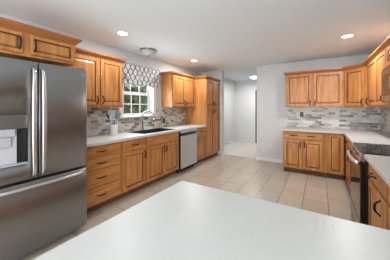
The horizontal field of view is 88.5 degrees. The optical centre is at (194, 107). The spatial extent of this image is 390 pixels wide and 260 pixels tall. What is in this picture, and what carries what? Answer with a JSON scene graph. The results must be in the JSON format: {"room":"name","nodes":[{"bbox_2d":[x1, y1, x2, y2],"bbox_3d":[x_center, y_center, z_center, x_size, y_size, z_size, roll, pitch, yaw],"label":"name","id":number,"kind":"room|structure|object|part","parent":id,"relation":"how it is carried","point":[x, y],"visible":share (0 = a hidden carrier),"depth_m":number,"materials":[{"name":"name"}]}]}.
{"room":"kitchen","nodes":[
{"label":"kitchen","id":0,"kind":"room"},
{"bbox_2d":[0,13,200,135],"bbox_3d":[-2.344,0.150,2.214,0.158,2.440,9.270,0,0,32],"label":"wall","id":1,"kind":"structure","parent":0,"point":[98,123],"depth_m":3.82,"materials":[{"name":"paint"}]},
{"bbox_2d":[0,17,81,66],"bbox_3d":[-1.892,-0.645,2.120,0.722,0.300,1.004,0,0,32],"label":"upper cabinet","id":2,"kind":"object","parent":1,"relation":"attached to","point":[18,40],"visible":1,"depth_m":2.01,"materials":[{"name":"brown wood"}]},
{"bbox_3d":[-1.755,-0.618,1.758,0.020,0.195,0.383,0,0,32],"label":"door","id":3,"kind":"part","parent":2,"relation":"part of","materials":[{"name":"brown wood"}]},
{"bbox_3d":[-1.644,-0.615,1.880,0.046,0.129,0.018,0,0,32],"label":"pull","id":4,"kind":"part","parent":2,"relation":"part of","materials":[{"name":"black metal"}]},
{"bbox_3d":[-1.764,-0.760,2.039,0.397,0.070,1.004,0,0,32],"label":"crown molding","id":5,"kind":"part","parent":2,"relation":"part of","materials":[{"name":"brown wood"}]},
{"bbox_3d":[-1.512,-0.618,2.146,0.020,0.195,0.403,0,0,32],"label":"door","id":6,"kind":"part","parent":2,"relation":"part of","materials":[{"name":"brown wood"}]},
{"bbox_2d":[68,47,126,106],"bbox_3d":[-1.535,-0.398,3.026,0.367,0.795,0.965,0,0,32],"label":"upper cabinet","id":7,"kind":"object","parent":1,"relation":"attached to","point":[104,72],"visible":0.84,"depth_m":2.98,"materials":[{"name":"brown wood"}]},
{"bbox_3d":[-1.546,-0.375,2.762,0.020,0.690,0.465,0,0,32],"label":"door","id":8,"kind":"part","parent":7,"relation":"part of","materials":[{"name":"brown wood"}]},
{"bbox_3d":[-1.539,-0.760,3.028,0.353,0.070,0.965,0,0,32],"label":"crown molding","id":9,"kind":"part","parent":7,"relation":"part of","materials":[{"name":"brown wood"}]},
{"bbox_3d":[-1.308,-0.375,3.144,0.020,0.690,0.380,0,0,32],"label":"door","id":10,"kind":"part","parent":7,"relation":"part of","materials":[{"name":"brown wood"}]},
{"bbox_2d":[87,107,184,135],"bbox_3d":[-1.112,0.228,4.043,0.008,0.452,3.198,0,0,32],"label":"backsplash","id":11,"kind":"structure","parent":1,"relation":"attached to","point":[98,123],"depth_m":3.80,"materials":[{"name":"grey tile"}]},
{"bbox_2d":[119,84,157,117],"bbox_3d":[-1.164,-0.307,4.053,0.190,1.005,0.990,0,0,32],"label":"window","id":12,"kind":"structure","parent":1,"relation":"in","point":[150,93],"depth_m":4.21,"materials":[{"name":"white paint"}]},
{"bbox_3d":[-1.235,-0.491,4.097,0.024,0.433,0.755,0,0,32],"label":"sash","id":13,"kind":"part","parent":12,"relation":"part of","materials":[{"name":"white paint"}]},
{"bbox_3d":[-1.213,-0.059,4.083,0.024,0.433,0.755,0,0,32],"label":"sash","id":14,"kind":"part","parent":12,"relation":"part of","materials":[{"name":"white paint"}]},
{"bbox_3d":[-1.105,0.182,4.016,0.050,0.025,0.990,0,0,32],"label":"sill","id":15,"kind":"part","parent":12,"relation":"part of","materials":[{"name":"white paint"}]},
{"bbox_2d":[123,62,159,87],"bbox_3d":[-1.091,-0.621,4.024,0.064,0.418,1.072,0,0,32],"label":"window valance","id":16,"kind":"object","parent":12,"relation":"hanging from","point":[142,76],"visible":0.89,"depth_m":4.00,"materials":[{"name":"fabric"}]},
{"bbox_2d":[160,71,195,106],"bbox_3d":[-0.378,-0.398,4.878,0.367,0.795,0.998,0,0,32],"label":"upper cabinet","id":17,"kind":"object","parent":1,"relation":"attached to","point":[178,89],"visible":1,"depth_m":4.58,"materials":[{"name":"brown wood"}]},
{"bbox_3d":[-0.382,-0.760,4.880,0.353,0.070,0.996,0,0,32],"label":"crown molding","id":18,"kind":"part","parent":17,"relation":"part of","materials":[{"name":"brown wood"}]},
{"bbox_3d":[-0.369,-0.375,4.646,0.020,0.690,0.470,0,0,32],"label":"door","id":19,"kind":"part","parent":17,"relation":"part of","materials":[{"name":"brown wood"}]},
{"bbox_3d":[-0.126,-0.375,5.034,0.020,0.690,0.430,0,0,32],"label":"door","id":20,"kind":"part","parent":17,"relation":"part of","materials":[{"name":"brown wood"}]},
{"bbox_2d":[17,141,354,259],"bbox_3d":[0.111,1.429,2.130,4.410,0.123,12.030,0,0,32],"label":"floor","id":21,"kind":"structure","parent":0,"point":[250,177],"depth_m":3.46,"materials":[{"name":"tile"}]},
{"bbox_2d":[0,56,86,259],"bbox_3d":[-1.745,0.471,2.047,0.872,1.793,0.902,0,0,32],"label":"refrigerator","id":22,"kind":"object","parent":21,"relation":"on","point":[43,107],"visible":1,"depth_m":1.84,"materials":[{"name":"metal"}]},
{"bbox_3d":[-1.577,0.217,1.658,0.028,0.065,0.132,0,0,32],"label":"dispenser spout","id":23,"kind":"part","parent":22,"relation":"part of","materials":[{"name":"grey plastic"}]},
{"bbox_3d":[-1.580,0.125,1.681,0.059,0.118,0.265,0,0,32],"label":"dispenser panel","id":24,"kind":"part","parent":22,"relation":"part of","materials":[{"name":"metal"}]},
{"bbox_3d":[-1.591,0.114,1.677,0.075,1.058,0.438,0,0,32],"label":"door","id":25,"kind":"part","parent":22,"relation":"part of","materials":[{"name":"metal"}]},
{"bbox_3d":[-1.450,0.135,1.791,0.080,1.010,0.034,0,0,32],"label":"handle","id":26,"kind":"part","parent":22,"relation":"part of","materials":[{"name":"metal"}]},
{"bbox_3d":[-1.412,0.698,1.839,0.087,0.027,0.827,0,0,32],"label":"handle","id":27,"kind":"part","parent":22,"relation":"part of","materials":[{"name":"metal"}]},
{"bbox_3d":[-1.468,0.986,1.873,0.075,0.638,0.902,0,0,32],"label":"freezer drawer","id":28,"kind":"part","parent":22,"relation":"part of","materials":[{"name":"metal"}]},
{"bbox_3d":[-1.409,0.135,1.857,0.080,1.010,0.034,0,0,32],"label":"handle","id":29,"kind":"part","parent":22,"relation":"part of","materials":[{"name":"metal"}]},
{"bbox_3d":[-1.350,0.114,2.063,0.075,1.058,0.456,0,0,32],"label":"door","id":30,"kind":"part","parent":22,"relation":"part of","materials":[{"name":"metal"}]},
{"bbox_2d":[84,142,120,213],"bbox_3d":[-1.486,0.932,2.807,0.682,0.874,0.643,0,0,32],"label":"base cabinet","id":31,"kind":"object","parent":21,"relation":"on","point":[103,165],"visible":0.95,"depth_m":2.67,"materials":[{"name":"brown wood"}]},
{"bbox_3d":[-1.245,0.736,2.650,0.020,0.138,0.595,0,0,32],"label":"drawer","id":32,"kind":"part","parent":31,"relation":"part of","materials":[{"name":"brown wood"}]},
{"bbox_3d":[-1.245,1.150,2.650,0.020,0.210,0.595,0,0,32],"label":"drawer","id":33,"kind":"part","parent":31,"relation":"part of","materials":[{"name":"brown wood"}]},
{"bbox_3d":[-1.245,0.925,2.650,0.020,0.216,0.595,0,0,32],"label":"drawer","id":34,"kind":"part","parent":31,"relation":"part of","materials":[{"name":"brown wood"}]},
{"bbox_3d":[-1.245,0.584,2.650,0.020,0.143,0.595,0,0,32],"label":"drawer","id":35,"kind":"part","parent":31,"relation":"part of","materials":[{"name":"brown wood"}]},
{"bbox_2d":[87,124,206,146],"bbox_3d":[-0.826,0.475,3.881,0.664,0.040,3.170,0,0,32],"label":"countertop","id":36,"kind":"structure","parent":31,"relation":"on","point":[96,140],"depth_m":3.23,"materials":[{"name":"stone"}]},
{"bbox_2d":[110,124,117,134],"bbox_3d":[-1.341,0.368,3.308,0.128,0.172,0.128,0,0,32],"label":"utensil crock","id":37,"kind":"object","parent":36,"relation":"on","point":[113,128],"visible":0.91,"depth_m":3.26,"materials":[{"name":"white ceramic"}]},
{"bbox_2d":[141,111,154,129],"bbox_3d":[-0.949,0.260,3.992,0.274,0.388,0.128,0,0,2],"label":"faucet","id":38,"kind":"object","parent":36,"relation":"on","point":[145,111],"visible":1,"depth_m":4.02,"materials":[{"name":"silver metal"}]},
{"bbox_2d":[128,128,174,133],"bbox_3d":[-0.818,0.568,3.890,0.472,0.236,0.882,0,0,32],"label":"sink","id":39,"kind":"object","parent":36,"relation":"in","point":[147,131],"visible":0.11,"depth_m":4.07,"materials":[{"name":"black metal"}]},
{"bbox_2d":[118,137,145,198],"bbox_3d":[-1.188,0.932,3.284,0.682,0.874,0.479,0,0,32],"label":"base cabinet","id":40,"kind":"object","parent":21,"relation":"on","point":[133,152],"visible":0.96,"depth_m":3.10,"materials":[{"name":"brown wood"}]},
{"bbox_3d":[-0.944,0.584,3.131,0.020,0.143,0.441,0,0,32],"label":"drawer","id":41,"kind":"part","parent":40,"relation":"part of","materials":[{"name":"brown wood"}]},
{"bbox_3d":[-0.944,0.968,3.131,0.020,0.575,0.441,0,0,32],"label":"door","id":42,"kind":"part","parent":40,"relation":"part of","materials":[{"name":"brown wood"}]},
{"bbox_2d":[143,132,178,187],"bbox_3d":[-0.817,0.932,3.878,0.682,0.874,0.917,0,0,32],"label":"base cabinet","id":43,"kind":"object","parent":21,"relation":"on","point":[162,151],"visible":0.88,"depth_m":3.65,"materials":[{"name":"brown wood"}]},
{"bbox_3d":[-0.690,0.968,3.537,0.020,0.575,0.436,0,0,32],"label":"door","id":44,"kind":"part","parent":43,"relation":"part of","materials":[{"name":"brown wood"}]},
{"bbox_3d":[-0.455,0.968,3.913,0.020,0.575,0.436,0,0,32],"label":"door","id":45,"kind":"part","parent":43,"relation":"part of","materials":[{"name":"brown wood"}]},
{"bbox_2d":[176,129,196,172],"bbox_3d":[-0.372,0.932,4.519,0.659,0.871,0.628,0,0,32],"label":"dishwasher","id":46,"kind":"object","parent":21,"relation":"on","point":[188,138],"visible":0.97,"depth_m":4.28,"materials":[{"name":"silver metal"}]},
{"bbox_2d":[194,127,204,164],"bbox_3d":[-0.107,0.932,5.014,0.682,0.874,0.478,0,0,32],"label":"base cabinet","id":47,"kind":"object","parent":21,"relation":"on","point":[200,132],"visible":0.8,"depth_m":4.88,"materials":[{"name":"brown wood"}]},
{"bbox_3d":[0.137,0.584,4.861,0.020,0.143,0.440,0,0,32],"label":"drawer","id":48,"kind":"part","parent":47,"relation":"part of","materials":[{"name":"brown wood"}]},
{"bbox_3d":[0.137,0.968,4.861,0.020,0.575,0.440,0,0,32],"label":"door","id":49,"kind":"part","parent":47,"relation":"part of","materials":[{"name":"brown wood"}]},
{"bbox_2d":[185,76,220,160],"bbox_3d":[0.231,0.287,5.546,0.692,2.164,0.876,0,0,32],"label":"pantry cabinet","id":50,"kind":"object","parent":21,"relation":"on","point":[206,111],"visible":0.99,"depth_m":5.26,"materials":[{"name":"brown wood"}]},
{"bbox_3d":[0.378,-0.760,5.452,0.321,0.070,0.872,0,0,32],"label":"crown molding","id":51,"kind":"part","parent":50,"relation":"part of","materials":[{"name":"brown wood"}]},
{"bbox_3d":[0.389,0.635,5.245,0.020,1.240,0.388,0,0,32],"label":"door","id":52,"kind":"part","parent":50,"relation":"part of","materials":[{"name":"brown wood"}]},
{"bbox_3d":[0.389,-0.365,5.245,0.020,0.700,0.388,0,0,32],"label":"door","id":53,"kind":"part","parent":50,"relation":"part of","materials":[{"name":"brown wood"}]},
{"bbox_3d":[0.599,0.635,5.582,0.020,1.240,0.388,0,0,32],"label":"door","id":54,"kind":"part","parent":50,"relation":"part of","materials":[{"name":"brown wood"}]},
{"bbox_3d":[0.599,-0.365,5.582,0.020,0.700,0.388,0,0,32],"label":"door","id":55,"kind":"part","parent":50,"relation":"part of","materials":[{"name":"brown wood"}]},
{"bbox_2d":[283,131,323,176],"bbox_3d":[2.351,0.932,4.324,0.743,0.874,0.712,0,0,32],"label":"base cabinet","id":56,"kind":"object","parent":21,"relation":"on","point":[303,152],"visible":0.99,"depth_m":4.05,"materials":[{"name":"brown wood"}]},
{"bbox_3d":[2.035,0.965,4.164,0.338,0.580,0.020,0,0,32],"label":"door","id":57,"kind":"part","parent":56,"relation":"part of","materials":[{"name":"brown wood"}]},
{"bbox_3d":[2.186,0.581,4.070,0.695,0.138,0.020,0,0,32],"label":"drawer","id":58,"kind":"part","parent":56,"relation":"part of","materials":[{"name":"brown wood"}]},
{"bbox_3d":[2.338,0.965,3.975,0.336,0.580,0.020,0,0,32],"label":"door","id":59,"kind":"part","parent":56,"relation":"part of","materials":[{"name":"brown wood"}]},
{"bbox_2d":[324,133,343,179],"bbox_3d":[2.810,0.932,4.062,0.307,0.874,0.669,0,0,32],"label":"base cabinet","id":60,"kind":"object","parent":21,"relation":"on","point":[333,143],"visible":0.91,"depth_m":3.79,"materials":[{"name":"brown wood"}]},
{"bbox_3d":[2.655,0.883,3.777,0.249,0.743,0.020,0,0,32],"label":"door","id":61,"kind":"part","parent":60,"relation":"part of","materials":[{"name":"brown wood"}]},
{"bbox_2d":[344,138,350,187],"bbox_3d":[2.799,0.932,3.191,0.672,0.874,0.856,0,0,32],"label":"base cabinet","id":62,"kind":"object","parent":21,"relation":"on","point":[348,143],"visible":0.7,"depth_m":3.26,"materials":[{"name":"brown wood"}]},
{"bbox_2d":[281,126,389,144],"bbox_3d":[2.407,0.475,3.546,1.714,0.040,1.972,0,0,32],"label":"countertop","id":63,"kind":"structure","parent":62,"relation":"on","point":[353,135],"depth_m":3.47,"materials":[{"name":"stone"}]},
{"bbox_3d":[2.527,0.965,3.289,0.020,0.580,0.700,0,0,32],"label":"door","id":64,"kind":"part","parent":62,"relation":"part of","materials":[{"name":"brown wood"}]},
{"bbox_2d":[346,142,389,224],"bbox_3d":[2.087,0.910,2.128,0.735,0.916,0.758,0,0,32],"label":"range","id":65,"kind":"object","parent":21,"relation":"on","point":[359,167],"visible":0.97,"depth_m":2.05,"materials":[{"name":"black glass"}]},
{"bbox_3d":[1.808,0.562,2.303,0.076,0.036,0.695,0,0,32],"label":"handle","id":66,"kind":"part","parent":65,"relation":"part of","materials":[{"name":"metal"}]},
{"bbox_3d":[1.843,1.228,2.281,0.040,0.145,0.752,0,0,32],"label":"storage drawer","id":67,"kind":"part","parent":65,"relation":"part of","materials":[{"name":"metal"}]},
{"bbox_3d":[1.843,0.844,2.281,0.040,0.603,0.752,0,0,32],"label":"oven door","id":68,"kind":"part","parent":65,"relation":"part of","materials":[{"name":"black glass"}]},
{"bbox_3d":[1.843,0.502,2.281,0.042,0.065,0.756,0,0,32],"label":"control panel","id":69,"kind":"part","parent":65,"relation":"part of","materials":[{"name":"metal"}]},
{"bbox_2d":[353,142,389,155],"bbox_3d":[2.125,0.461,2.105,0.647,0.018,0.758,0,0,32],"label":"cooktop","id":70,"kind":"object","parent":65,"relation":"in","point":[361,148],"depth_m":2.20,"materials":[{"name":"black glass"}]},
{"bbox_2d":[367,164,389,229],"bbox_3d":[1.741,0.932,1.497,0.672,0.874,0.663,0,0,32],"label":"base cabinet","id":71,"kind":"object","parent":21,"relation":"on","point":[378,188],"visible":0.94,"depth_m":1.57,"materials":[{"name":"brown wood"}]},
{"bbox_3d":[1.395,0.770,1.534,0.046,0.129,0.018,0,0,32],"label":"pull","id":72,"kind":"part","parent":71,"relation":"part of","materials":[{"name":"black metal"}]},
{"bbox_3d":[1.494,0.581,1.637,0.020,0.138,0.600,0,0,32],"label":"drawer","id":73,"kind":"part","parent":71,"relation":"part of","materials":[{"name":"brown wood"}]},
{"bbox_2d":[388,186,389,229],"bbox_3d":[1.345,0.932,0.863,0.672,0.874,0.827,0,0,32],"label":"base cabinet","id":74,"kind":"object","parent":21,"relation":"on","point":[388,186],"visible":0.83,"depth_m":1.34,"materials":[{"name":"brown wood"}]},
{"bbox_2d":[364,154,389,186],"bbox_3d":[1.525,0.475,1.134,0.654,0.040,1.514,0,0,32],"label":"countertop","id":75,"kind":"structure","parent":74,"relation":"on","point":[380,164],"depth_m":1.59,"materials":[{"name":"stone"}]},
{"bbox_3d":[1.186,0.581,1.144,0.020,0.138,0.480,0,0,32],"label":"drawer","id":76,"kind":"part","parent":74,"relation":"part of","materials":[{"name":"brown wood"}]},
{"bbox_3d":[1.186,0.965,1.144,0.020,0.580,0.480,0,0,32],"label":"door","id":77,"kind":"part","parent":74,"relation":"part of","materials":[{"name":"brown wood"}]},
{"bbox_3d":[0.512,0.932,0.502,1.698,0.874,0.683,0,0,32],"label":"cabinet","id":78,"kind":"object","parent":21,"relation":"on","visible":0},
{"bbox_2d":[33,181,389,259],"bbox_3d":[0.417,0.475,0.395,1.750,0.040,0.912,0,0,32],"label":"countertop","id":79,"kind":"structure","parent":78,"relation":"on","point":[184,220],"depth_m":0.71,"materials":[{"name":"stone"}]},
{"bbox_2d":[0,0,389,80],"bbox_3d":[0.111,-1.130,2.130,4.410,0.120,12.030,0,0,32],"label":"ceiling","id":80,"kind":"structure","parent":0,"point":[234,37],"depth_m":2.68,"materials":[{"name":"paint"}]},
{"bbox_2d":[115,31,129,35],"bbox_3d":[-1.045,-1.066,2.894,0.196,0.008,0.196,0,0,32],"label":"recessed light","id":81,"kind":"object","parent":80,"relation":"in","point":[121,33],"visible":1,"depth_m":2.88,"materials":[{"name":"white paint"}]},
{"bbox_2d":[140,48,156,56],"bbox_3d":[-0.871,-1.004,3.740,0.320,0.132,0.320,0,0,32],"label":"flush light","id":82,"kind":"object","parent":80,"relation":"attached to","point":[148,52],"visible":1,"depth_m":3.64,"materials":[{"name":"white glass"}]},
{"bbox_2d":[339,34,355,38],"bbox_3d":[2.289,-1.066,3.003,0.196,0.008,0.196,0,0,32],"label":"recessed light","id":83,"kind":"object","parent":80,"relation":"in","point":[346,35],"visible":1,"depth_m":3.00,"materials":[{"name":"white paint"}]},
{"bbox_2d":[224,78,234,142],"bbox_3d":[0.945,0.150,7.163,0.150,2.440,2.309,0,0,32],"label":"wall","id":84,"kind":"structure","parent":0,"point":[229,85],"depth_m":7.61,"materials":[{"name":"paint"}]},
{"bbox_2d":[235,79,256,142],"bbox_3d":[2.962,0.150,7.353,3.370,2.440,0.150,0,0,32],"label":"wall","id":85,"kind":"structure","parent":0,"point":[245,90],"depth_m":7.87,"materials":[{"name":"paint"}]},
{"bbox_2d":[235,139,254,142],"bbox_3d":[1.968,1.325,7.877,0.800,0.089,0.014,0,0,32],"label":"baseboard","id":86,"kind":"structure","parent":85,"relation":"attached to","point":[239,140],"depth_m":7.87,"materials":[{"name":"white paint"}]},
{"bbox_2d":[256,90,256,142],"bbox_3d":[2.657,0.349,7.451,0.800,2.029,0.106,0,0,32],"label":"door","id":87,"kind":"structure","parent":85,"relation":"in","point":[256,90],"depth_m":7.66,"materials":[{"name":"grey"}]},
{"bbox_2d":[201,54,380,171],"bbox_3d":[1.889,0.150,5.118,4.260,2.440,0.158,0,0,32],"label":"wall","id":88,"kind":"structure","parent":0,"point":[273,115],"depth_m":4.87,"materials":[{"name":"paint"}]},
{"bbox_2d":[256,156,282,163],"bbox_3d":[1.897,1.325,5.021,0.723,0.089,0.012,0,0,32],"label":"baseboard","id":89,"kind":"structure","parent":88,"relation":"attached to","point":[257,158],"depth_m":5.03,"materials":[{"name":"white paint"}]},
{"bbox_2d":[283,67,343,106],"bbox_3d":[2.565,-0.398,4.394,1.117,0.795,0.367,0,0,32],"label":"upper cabinet","id":90,"kind":"object","parent":88,"relation":"attached to","point":[318,87],"visible":1,"depth_m":4.23,"materials":[{"name":"brown wood"}]},
{"bbox_3d":[2.290,-0.375,4.412,0.489,0.690,0.020,0,0,32],"label":"door","id":91,"kind":"part","parent":90,"relation":"part of","materials":[{"name":"brown wood"}]},
{"bbox_3d":[2.567,-0.760,4.397,1.117,0.070,0.353,0,0,32],"label":"crown molding","id":92,"kind":"part","parent":90,"relation":"part of","materials":[{"name":"brown wood"}]},
{"bbox_3d":[2.739,-0.375,4.131,0.504,0.690,0.020,0,0,32],"label":"door","id":93,"kind":"part","parent":90,"relation":"part of","materials":[{"name":"brown wood"}]},
{"bbox_2d":[287,107,380,129],"bbox_3d":[2.939,0.228,4.373,1.690,0.452,0.008,0,0,32],"label":"backsplash","id":94,"kind":"structure","parent":88,"relation":"attached to","point":[362,118],"depth_m":4.30,"materials":[{"name":"grey tile"}]},
{"bbox_2d":[381,107,389,133],"bbox_3d":[1.302,0.150,0.024,0.158,2.440,9.420,0,0,32],"label":"wall","id":95,"kind":"structure","parent":0,"point":[385,111],"depth_m":3.64,"materials":[{"name":"tile"}]},
{"bbox_2d":[343,63,366,106],"bbox_3d":[3.210,-0.398,3.814,0.636,0.795,0.666,0,0,32],"label":"upper cabinet","id":96,"kind":"object","parent":95,"relation":"attached to","point":[355,76],"visible":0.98,"depth_m":3.73,"materials":[{"name":"brown wood"}]},
{"bbox_3d":[2.984,-0.760,3.768,0.052,0.070,0.451,0,0,-8],"label":"crown molding","id":97,"kind":"part","parent":96,"relation":"part of","materials":[{"name":"brown wood"}]},
{"bbox_2d":[363,53,376,106],"bbox_3d":[2.946,-0.398,3.153,0.382,0.795,0.808,0,0,32],"label":"upper cabinet","id":98,"kind":"object","parent":95,"relation":"attached to","point":[370,62],"visible":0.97,"depth_m":3.12,"materials":[{"name":"brown wood"}]},
{"bbox_3d":[2.816,-0.760,3.234,0.052,0.070,0.808,0,0,32],"label":"crown molding","id":99,"kind":"part","parent":98,"relation":"part of","materials":[{"name":"brown wood"}]},
{"bbox_3d":[2.759,-0.375,3.113,0.020,0.690,0.517,0,0,32],"label":"door","id":100,"kind":"part","parent":98,"relation":"part of","materials":[{"name":"brown wood"}]},
{"bbox_2d":[373,43,389,106],"bbox_3d":[2.590,-0.398,2.583,0.382,0.795,0.534,0,0,32],"label":"upper cabinet","id":101,"kind":"object","parent":95,"relation":"attached to","point":[380,52],"visible":0.4,"depth_m":2.68,"materials":[{"name":"brown wood"}]},
{"bbox_3d":[2.460,-0.760,2.664,0.052,0.070,0.534,0,0,32],"label":"crown molding","id":102,"kind":"part","parent":101,"relation":"part of","materials":[{"name":"brown wood"}]},
{"bbox_3d":[2.474,-0.375,2.657,0.020,0.690,0.507,0,0,32],"label":"door","id":103,"kind":"part","parent":101,"relation":"part of","materials":[{"name":"brown wood"}]},
{"bbox_2d":[382,35,389,66],"bbox_3d":[2.246,-0.630,2.031,0.382,0.330,0.765,0,0,32],"label":"upper cabinet","id":104,"kind":"object","parent":95,"relation":"attached to","point":[386,42],"visible":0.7,"depth_m":2.35,"materials":[{"name":"brown wood"}]},
{"bbox_2d":[381,65,389,102],"bbox_3d":[2.229,-0.259,2.042,0.423,0.407,0.756,0,0,32],"label":"microwave","id":105,"kind":"object","parent":104,"relation":"attached to","point":[385,74],"visible":1,"depth_m":2.29,"materials":[{"name":"metal"}]},
{"bbox_3d":[2.139,-0.255,2.222,0.001,0.250,0.450,0,0,32],"label":"door glass","id":106,"kind":"part","parent":105,"relation":"part of","materials":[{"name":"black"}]},
{"bbox_3d":[2.115,-0.760,2.113,0.052,0.070,0.765,0,0,32],"label":"crown molding","id":107,"kind":"part","parent":104,"relation":"part of","materials":[{"name":"brown wood"}]},
{"bbox_3d":[2.227,-0.605,2.263,0.020,0.230,0.368,0,0,32],"label":"door","id":108,"kind":"part","parent":104,"relation":"part of","materials":[{"name":"brown wood"}]},
{"label":"outside","id":109,"kind":"structure","parent":0,"visible":0},
{"bbox_3d":[-6.573,1.695,7.645,12.750,0.350,22.000,0,0,32],"label":"lawn","id":110,"kind":"structure","parent":109,"visible":0},
{"bbox_2d":[124,84,146,113],"bbox_3d":[-2.675,-0.226,7.442,2.505,3.502,2.481,0,0,32],"label":"tree","id":111,"kind":"object","parent":110,"relation":"on","point":[127,98],"visible":0.19,"depth_m":7.10,"materials":[{"name":"green plant"}]},
{"bbox_2d":[128,86,146,112],"bbox_3d":[-2.546,-0.367,10.085,2.728,3.785,2.660,0,0,32],"label":"tree","id":112,"kind":"object","parent":110,"relation":"on","point":[129,86],"visible":0.02,"depth_m":9.66,"materials":[{"name":"green plant"}]}
]}

